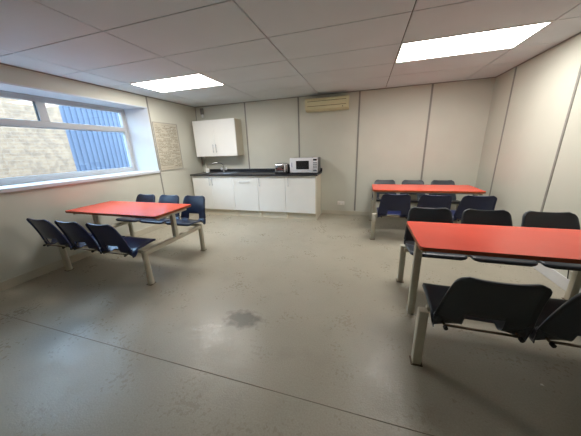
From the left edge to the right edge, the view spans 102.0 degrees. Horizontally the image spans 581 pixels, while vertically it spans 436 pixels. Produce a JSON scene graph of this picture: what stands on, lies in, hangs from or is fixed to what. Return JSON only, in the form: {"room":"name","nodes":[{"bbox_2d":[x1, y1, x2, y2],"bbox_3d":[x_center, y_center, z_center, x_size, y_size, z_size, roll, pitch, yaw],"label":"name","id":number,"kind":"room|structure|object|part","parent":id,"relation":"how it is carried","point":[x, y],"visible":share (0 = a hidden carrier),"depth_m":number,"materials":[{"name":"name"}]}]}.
{"room":"break room","nodes":[
{"label":"break room","id":0,"kind":"room"},
{"bbox_2d":[0,64,202,281],"bbox_3d":[-3.295,-0.597,2.763,0.450,2.600,6.474,3,17,17],"label":"wall","id":1,"kind":"structure","parent":0,"point":[22,250],"depth_m":3.20,"materials":[{"name":"beige paint"}]},
{"bbox_2d":[0,81,146,108],"bbox_3d":[-3.134,-1.611,3.065,0.418,0.018,2.590,3,17,17],"label":"trim","id":2,"kind":"structure","parent":1,"relation":"attached to","point":[5,86],"depth_m":3.13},
{"bbox_2d":[0,90,159,192],"bbox_3d":[-3.119,-1.060,3.229,0.490,1.132,2.590,3,17,17],"label":"window","id":3,"kind":"structure","parent":1,"relation":"in","point":[12,184],"depth_m":3.30,"materials":[{"name":"white plastic"}]},
{"bbox_3d":[-3.081,-0.538,3.377,0.450,0.045,2.590,3,17,17],"label":"sill","id":4,"kind":"part","parent":3,"relation":"part of","materials":[{"name":"white plastic"}]},
{"bbox_2d":[0,213,194,291],"bbox_3d":[-3.031,0.613,3.050,0.014,0.100,6.474,3,17,17],"label":"baseboard","id":5,"kind":"structure","parent":1,"relation":"attached to","point":[27,276],"depth_m":2.99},
{"bbox_2d":[0,63,194,107],"bbox_3d":[-3.110,-1.608,2.394,0.012,0.012,6.474,3,17,17],"label":"trim","id":6,"kind":"structure","parent":1,"relation":"attached to","point":[0,63],"depth_m":3.19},
{"bbox_2d":[124,108,158,170],"bbox_3d":[-2.757,-1.433,4.345,0.420,1.110,0.130,3,17,17],"label":"trim","id":7,"kind":"structure","parent":1,"relation":"attached to","point":[138,124],"depth_m":4.34,"materials":[{"name":"white paint"}]},
{"bbox_2d":[145,97,160,172],"bbox_3d":[-2.531,-1.512,4.343,0.006,1.338,0.024,3,17,17],"label":"trim","id":8,"kind":"structure","parent":1,"relation":"attached to","point":[145,97],"depth_m":4.32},
{"bbox_2d":[152,122,182,170],"bbox_3d":[-2.426,-1.418,4.697,0.011,0.890,0.606,3,17,17],"label":"notice sheet","id":9,"kind":"object","parent":1,"relation":"attached to","point":[165,134],"visible":1,"depth_m":4.67,"materials":[{"name":"beige paper"}]},
{"bbox_2d":[0,214,580,435],"bbox_3d":[-0.490,0.846,2.314,6.221,0.100,6.674,3,17,17],"label":"floor","id":10,"kind":"structure","parent":0,"point":[311,310],"depth_m":1.73,"materials":[{"name":"concrete"}]},
{"bbox_2d":[26,194,206,285],"bbox_3d":[-2.077,0.200,3.148,1.460,0.773,1.410,3,17,17],"label":"table","id":11,"kind":"object","parent":10,"relation":"on","point":[104,239],"visible":1,"depth_m":2.79,"materials":[{"name":"red laminate"}]},
{"bbox_3d":[-2.707,0.139,2.809,0.441,0.399,0.458,3,17,17],"label":"seat","id":12,"kind":"part","parent":11,"relation":"part of","materials":[{"name":"blue plastic"}]},
{"bbox_3d":[-2.846,0.476,2.969,0.066,0.388,0.068,3,17,17],"label":"leg","id":13,"kind":"part","parent":11,"relation":"part of","materials":[{"name":"beige paint"}]},
{"bbox_3d":[-2.262,0.163,2.675,0.441,0.399,0.458,3,17,17],"label":"seat","id":14,"kind":"part","parent":11,"relation":"part of","materials":[{"name":"blue plastic"}]},
{"bbox_3d":[-2.723,0.015,3.296,0.052,0.315,0.048,3,17,17],"label":"post","id":15,"kind":"part","parent":11,"relation":"part of","materials":[{"name":"beige metal"}]},
{"bbox_3d":[-1.817,0.187,2.541,0.441,0.399,0.458,3,17,17],"label":"seat","id":16,"kind":"part","parent":11,"relation":"part of","materials":[{"name":"blue plastic"}]},
{"bbox_3d":[-2.087,-0.092,3.061,1.370,0.038,0.480,3,17,17],"label":"table frame","id":17,"kind":"part","parent":11,"relation":"part of","materials":[{"name":"beige paint"}]},
{"bbox_3d":[-2.576,0.215,3.819,0.066,0.388,0.068,3,17,17],"label":"leg","id":18,"kind":"part","parent":11,"relation":"part of","materials":[{"name":"beige paint"}]},
{"bbox_3d":[-2.381,-0.137,3.662,0.441,0.399,0.458,3,17,17],"label":"seat","id":19,"kind":"part","parent":11,"relation":"part of","materials":[{"name":"blue plastic"}]},
{"bbox_3d":[-1.565,0.545,2.583,0.066,0.388,0.068,3,17,17],"label":"leg","id":20,"kind":"part","parent":11,"relation":"part of","materials":[{"name":"beige paint"}]},
{"bbox_3d":[-1.936,-0.113,3.528,0.441,0.399,0.458,3,17,17],"label":"seat","id":21,"kind":"part","parent":11,"relation":"part of","materials":[{"name":"blue plastic"}]},
{"bbox_3d":[-1.441,0.085,2.910,0.052,0.315,0.048,3,17,17],"label":"post","id":22,"kind":"part","parent":11,"relation":"part of","materials":[{"name":"grey metal"}]},
{"bbox_3d":[-1.491,-0.089,3.394,0.441,0.399,0.458,3,17,17],"label":"seat","id":23,"kind":"part","parent":11,"relation":"part of","materials":[{"name":"blue plastic"}]},
{"bbox_3d":[-1.294,0.284,3.433,0.066,0.388,0.068,3,17,17],"label":"leg","id":24,"kind":"part","parent":11,"relation":"part of","materials":[{"name":"beige paint"}]},
{"bbox_2d":[192,176,236,215],"bbox_3d":[-1.632,-0.563,5.471,1.020,0.890,0.564,3,17,17],"label":"base cabinet","id":25,"kind":"object","parent":10,"relation":"on","point":[218,191],"visible":0.67,"depth_m":5.22,"materials":[{"name":"white wood"}]},
{"bbox_3d":[-1.960,-0.576,5.310,0.485,0.744,0.019,3,17,17],"label":"door","id":26,"kind":"part","parent":25,"relation":"part of","materials":[{"name":"white laminate"}]},
{"bbox_3d":[-1.471,-0.550,5.162,0.532,0.744,0.019,3,17,17],"label":"door","id":27,"kind":"part","parent":25,"relation":"part of","materials":[{"name":"white laminate"}]},
{"bbox_2d":[190,168,321,175],"bbox_3d":[-0.783,-0.989,5.068,2.855,0.098,0.572,3,17,17],"label":"countertop","id":28,"kind":"structure","parent":25,"relation":"on","point":[268,171],"depth_m":5.05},
{"bbox_2d":[202,172,236,173],"bbox_3d":[-1.591,-0.950,5.352,0.760,0.162,0.440,3,17,17],"label":"sink","id":29,"kind":"object","parent":28,"relation":"in","point":[208,172],"visible":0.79,"depth_m":5.33,"materials":[{"name":"metal"}]},
{"bbox_2d":[212,162,226,171],"bbox_3d":[-1.635,-1.178,5.458,0.331,0.224,0.106,-5,17,-9],"label":"mixer tap","id":30,"kind":"object","parent":28,"relation":"on","point":[223,169],"visible":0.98,"depth_m":5.46,"materials":[{"name":"silver metal"}]},
{"bbox_2d":[275,163,289,173],"bbox_3d":[-0.170,-1.015,4.793,0.283,0.201,0.199,3,17,17],"label":"toaster","id":31,"kind":"object","parent":28,"relation":"on","point":[280,168],"visible":1,"depth_m":4.72,"materials":[{"name":"silver metal"}]},
{"bbox_2d":[290,157,320,172],"bbox_3d":[0.300,-1.066,4.737,0.556,0.300,0.400,3,17,17],"label":"microwave","id":32,"kind":"object","parent":28,"relation":"on","point":[297,164],"visible":0.98,"depth_m":4.58,"materials":[{"name":"white metal"}]},
{"bbox_3d":[0.204,-1.031,4.606,0.452,0.287,0.028,3,17,17],"label":"door","id":33,"kind":"part","parent":32,"relation":"part of","materials":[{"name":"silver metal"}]},
{"bbox_3d":[0.471,-1.017,4.527,0.101,0.287,0.026,3,17,17],"label":"control panel","id":34,"kind":"part","parent":32,"relation":"part of","materials":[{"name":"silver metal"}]},
{"bbox_2d":[1,314,433,435],"bbox_3d":[-0.545,1.019,1.554,5.643,0.001,0.004,3,17,17],"label":"floor seam","id":35,"kind":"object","parent":10,"relation":"in","point":[1,314],"depth_m":1.47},
{"bbox_2d":[233,176,259,216],"bbox_3d":[-0.870,-0.522,5.241,0.565,0.890,0.564,3,17,17],"label":"base cabinet","id":36,"kind":"object","parent":10,"relation":"on","point":[246,194],"visible":0.7,"depth_m":5.01,"materials":[{"name":"white wood"}]},
{"bbox_2d":[257,176,286,218],"bbox_3d":[-0.313,-0.492,5.073,0.589,0.890,0.564,3,17,17],"label":"base cabinet","id":37,"kind":"object","parent":10,"relation":"on","point":[271,189],"visible":0.7,"depth_m":4.84,"materials":[{"name":"white wood"}]},
{"bbox_2d":[285,174,320,220],"bbox_3d":[0.273,-0.460,4.897,0.628,0.890,0.564,3,17,17],"label":"base cabinet","id":38,"kind":"object","parent":10,"relation":"on","point":[303,193],"visible":0.8,"depth_m":4.67,"materials":[{"name":"white wood"}]},
{"bbox_3d":[0.193,-0.460,4.661,0.610,0.744,0.019,3,17,17],"label":"door","id":39,"kind":"part","parent":38,"relation":"part of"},
{"bbox_2d":[369,180,496,239],"bbox_3d":[2.102,-0.146,3.834,1.513,0.767,1.422,3,17,17],"label":"table","id":40,"kind":"object","parent":10,"relation":"on","point":[442,193],"visible":0.76,"depth_m":3.41,"materials":[{"name":"red laminate"}]},
{"bbox_3d":[1.569,-0.160,4.563,0.054,0.408,0.054,3,17,17],"label":"leg","id":41,"kind":"part","parent":40,"relation":"part of","materials":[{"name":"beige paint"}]},
{"bbox_3d":[1.270,0.129,3.620,0.054,0.408,0.054,3,17,17],"label":"leg","id":42,"kind":"part","parent":40,"relation":"part of","materials":[{"name":"beige paint"}]},
{"bbox_3d":[1.435,-0.152,4.050,0.054,0.700,0.054,3,17,17],"label":"post","id":43,"kind":"part","parent":40,"relation":"part of","materials":[{"name":"beige metal"}]},
{"bbox_3d":[1.752,-0.482,4.364,0.441,0.399,0.468,3,17,17],"label":"seat","id":44,"kind":"part","parent":40,"relation":"part of","materials":[{"name":"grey plastic"}]},
{"bbox_3d":[1.522,-0.201,3.481,0.441,0.399,0.468,3,17,17],"label":"seat","id":45,"kind":"part","parent":40,"relation":"part of","materials":[{"name":"blue plastic"}]},
{"bbox_3d":[2.215,-0.458,4.225,0.441,0.399,0.468,3,17,17],"label":"seat","id":46,"kind":"part","parent":40,"relation":"part of","materials":[{"name":"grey plastic"}]},
{"bbox_3d":[2.087,-0.442,3.749,1.460,0.038,0.480,3,17,17],"label":"table frame","id":47,"kind":"part","parent":40,"relation":"part of","materials":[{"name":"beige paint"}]},
{"bbox_3d":[1.986,-0.176,3.341,0.441,0.399,0.468,3,17,17],"label":"seat","id":48,"kind":"part","parent":40,"relation":"part of","materials":[{"name":"blue plastic"}]},
{"bbox_3d":[2.679,-0.432,4.085,0.441,0.399,0.468,3,17,17],"label":"seat","id":49,"kind":"part","parent":40,"relation":"part of","materials":[{"name":"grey plastic"}]},
{"bbox_3d":[2.450,-0.151,3.201,0.441,0.399,0.468,3,17,17],"label":"seat","id":50,"kind":"part","parent":40,"relation":"part of","materials":[{"name":"blue plastic"}]},
{"bbox_2d":[396,207,580,366],"bbox_3d":[1.667,0.483,1.739,1.513,0.775,1.451,3,17,17],"label":"table","id":51,"kind":"object","parent":10,"relation":"on","point":[552,240],"visible":1,"depth_m":1.52,"materials":[{"name":"red laminate"}]},
{"bbox_3d":[1.164,0.474,2.464,0.054,0.408,0.054,3,17,17],"label":"leg","id":52,"kind":"part","parent":51,"relation":"part of","materials":[{"name":"beige paint"}]},
{"bbox_3d":[1.029,0.483,1.947,0.054,0.700,0.054,3,17,17],"label":"post","id":53,"kind":"part","parent":51,"relation":"part of","materials":[{"name":"grey metal"}]},
{"bbox_3d":[0.833,0.764,1.522,0.054,0.408,0.054,3,17,17],"label":"leg","id":54,"kind":"part","parent":51,"relation":"part of","materials":[{"name":"beige paint"}]},
{"bbox_3d":[1.368,0.154,2.257,0.465,0.418,0.492,3,17,17],"label":"seat","id":55,"kind":"part","parent":51,"relation":"part of","materials":[{"name":"grey plastic"}]},
{"bbox_3d":[1.090,0.434,1.383,0.465,0.418,0.492,3,17,17],"label":"seat","id":56,"kind":"part","parent":51,"relation":"part of","materials":[{"name":"grey plastic"}]},
{"bbox_3d":[1.827,0.179,2.119,0.465,0.418,0.492,3,17,17],"label":"seat","id":57,"kind":"part","parent":51,"relation":"part of","materials":[{"name":"grey plastic"}]},
{"bbox_3d":[2.286,0.204,1.981,0.465,0.418,0.492,3,17,17],"label":"seat","id":58,"kind":"part","parent":51,"relation":"part of","materials":[{"name":"grey plastic"}]},
{"bbox_3d":[1.549,0.459,1.245,0.465,0.418,0.492,3,17,17],"label":"seat","id":59,"kind":"part","parent":51,"relation":"part of","materials":[{"name":"grey plastic"}]},
{"bbox_3d":[2.503,0.546,2.061,0.054,0.408,0.054,3,17,17],"label":"leg","id":60,"kind":"part","parent":51,"relation":"part of","materials":[{"name":"beige paint"}]},
{"bbox_2d":[0,0,580,106],"bbox_3d":[-0.406,-1.525,1.560,5.871,0.120,6.474,3,17,17],"label":"ceiling","id":61,"kind":"structure","parent":0,"point":[259,49],"depth_m":2.17,"materials":[{"name":"tile"}]},
{"bbox_2d":[130,73,224,92],"bbox_3d":[-1.667,-1.996,3.502,1.190,0.016,0.601,3,17,17],"label":"recessed light","id":62,"kind":"object","parent":61,"relation":"in","point":[192,81],"visible":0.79,"depth_m":3.46,"materials":[{"name":"white plastic"}]},
{"bbox_2d":[395,20,553,62],"bbox_3d":[1.775,-1.810,2.465,1.190,0.016,0.601,3,17,17],"label":"recessed light","id":63,"kind":"object","parent":61,"relation":"in","point":[507,37],"visible":0.94,"depth_m":2.41,"materials":[{"name":"white plastic"}]},
{"bbox_2d":[195,78,495,213],"bbox_3d":[0.423,-1.373,4.948,6.221,2.600,0.120,3,17,17],"label":"wall","id":64,"kind":"structure","parent":0,"point":[393,121],"depth_m":4.50,"materials":[{"name":"beige paint"}]},
{"bbox_2d":[200,108,203,117],"bbox_3d":[-1.997,-2.367,5.315,0.070,0.200,0.053,3,17,17],"label":"detector","id":65,"kind":"object","parent":64,"relation":"attached to","point":[201,109],"visible":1,"depth_m":5.30,"materials":[{"name":"white plastic"}]},
{"bbox_2d":[192,118,243,156],"bbox_3d":[-1.609,-1.764,5.224,1.035,0.750,0.332,3,17,17],"label":"upper cabinet","id":66,"kind":"object","parent":64,"relation":"attached to","point":[217,137],"visible":1,"depth_m":5.09,"materials":[{"name":"white wood"}]},
{"bbox_3d":[-1.897,-1.743,5.188,0.505,0.750,0.019,3,17,17],"label":"door","id":67,"kind":"part","parent":66,"relation":"part of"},
{"bbox_3d":[-1.402,-1.717,5.039,0.524,0.750,0.019,3,17,17],"label":"door","id":68,"kind":"part","parent":66,"relation":"part of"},
{"bbox_2d":[244,103,249,168],"bbox_3d":[-0.941,-1.367,5.314,0.030,2.273,0.006,3,17,17],"label":"trim","id":69,"kind":"structure","parent":64,"relation":"attached to","point":[244,103],"depth_m":5.18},
{"bbox_2d":[297,97,299,156],"bbox_3d":[0.189,-1.306,4.973,0.030,2.273,0.006,3,17,17],"label":"trim","id":70,"kind":"structure","parent":64,"relation":"attached to","point":[297,97],"depth_m":4.82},
{"bbox_2d":[305,95,348,112],"bbox_3d":[0.689,-2.151,4.444,0.804,0.219,0.206,3,17,17],"label":"air conditioner","id":71,"kind":"object","parent":64,"relation":"attached to","point":[333,103],"visible":1,"depth_m":4.37,"materials":[{"name":"plastic"}]},
{"bbox_2d":[307,99,345,105],"bbox_3d":[0.660,-2.130,4.352,0.710,0.063,0.008,3,17,17],"label":"grille","id":72,"kind":"object","parent":71,"relation":"attached to","point":[320,102],"depth_m":4.35,"materials":[{"name":"plastic"}]},
{"bbox_2d":[195,77,494,107],"bbox_3d":[0.535,-2.369,4.535,5.671,0.010,0.012,3,17,17],"label":"trim","id":73,"kind":"structure","parent":64,"relation":"attached to","point":[489,77],"depth_m":4.33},
{"bbox_2d":[354,91,360,210],"bbox_3d":[1.312,-1.245,4.635,0.030,2.273,0.006,3,17,17],"label":"trim","id":74,"kind":"structure","parent":64,"relation":"attached to","point":[359,91],"depth_m":4.61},
{"bbox_2d":[322,210,397,216],"bbox_3d":[2.005,-0.067,4.772,2.732,0.090,0.014,3,17,17],"label":"baseboard","id":75,"kind":"structure","parent":64,"relation":"attached to","point":[339,212],"depth_m":5.01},
{"bbox_2d":[420,84,433,179],"bbox_3d":[2.444,-1.184,4.294,0.030,2.273,0.006,3,17,17],"label":"trim","id":76,"kind":"structure","parent":64,"relation":"attached to","point":[432,84],"depth_m":4.18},
{"bbox_2d":[475,34,580,278],"bbox_3d":[2.401,-0.290,1.047,0.120,2.600,6.474,3,17,17],"label":"wall","id":77,"kind":"structure","parent":0,"point":[543,86],"depth_m":2.77,"materials":[{"name":"beige paint"}]},
{"bbox_2d":[489,67,516,195],"bbox_3d":[3.120,-0.993,3.530,0.006,2.253,0.028,3,17,17],"label":"trim","id":78,"kind":"structure","parent":77,"relation":"attached to","point":[515,67],"depth_m":3.43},
{"bbox_2d":[495,32,580,77],"bbox_3d":[2.302,-1.316,0.764,0.012,0.012,6.474,3,17,17],"label":"trim","id":79,"kind":"structure","parent":77,"relation":"attached to","point":[579,32],"depth_m":2.72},
{"bbox_2d":[533,263,580,292],"bbox_3d":[2.378,0.895,1.417,0.014,0.120,6.474,3,17,17],"label":"baseboard","id":80,"kind":"structure","parent":77,"relation":"attached to","point":[553,275],"depth_m":2.39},
{"bbox_2d":[540,65,580,211],"bbox_3d":[2.778,-0.662,2.452,0.006,2.253,0.028,3,17,17],"label":"trim","id":81,"kind":"structure","parent":77,"relation":"attached to","point":[579,72],"depth_m":2.40,"materials":[{"name":"beige plastic"}]},
{"label":"outside","id":82,"kind":"structure","parent":0,"visible":0},
{"bbox_3d":[-9.193,0.834,4.269,11.550,0.100,30.000,3,17,17],"label":"ground","id":83,"kind":"structure","parent":82,"visible":0},
{"bbox_2d":[0,97,76,177],"bbox_3d":[-9.035,0.264,0.438,3.000,3.150,13.400,3,17,17],"label":"brick wall","id":84,"kind":"structure","parent":83,"relation":"on","point":[23,151],"depth_m":5.33,"materials":[{"name":"beige brick"}]},
{"bbox_2d":[58,105,129,171],"bbox_3d":[-5.881,-2.552,9.511,2.515,3.200,6.595,3,17,17],"label":"building","id":85,"kind":"structure","parent":83,"relation":"on","point":[91,150],"depth_m":6.60,"materials":[{"name":"blue metal"}]}
]}

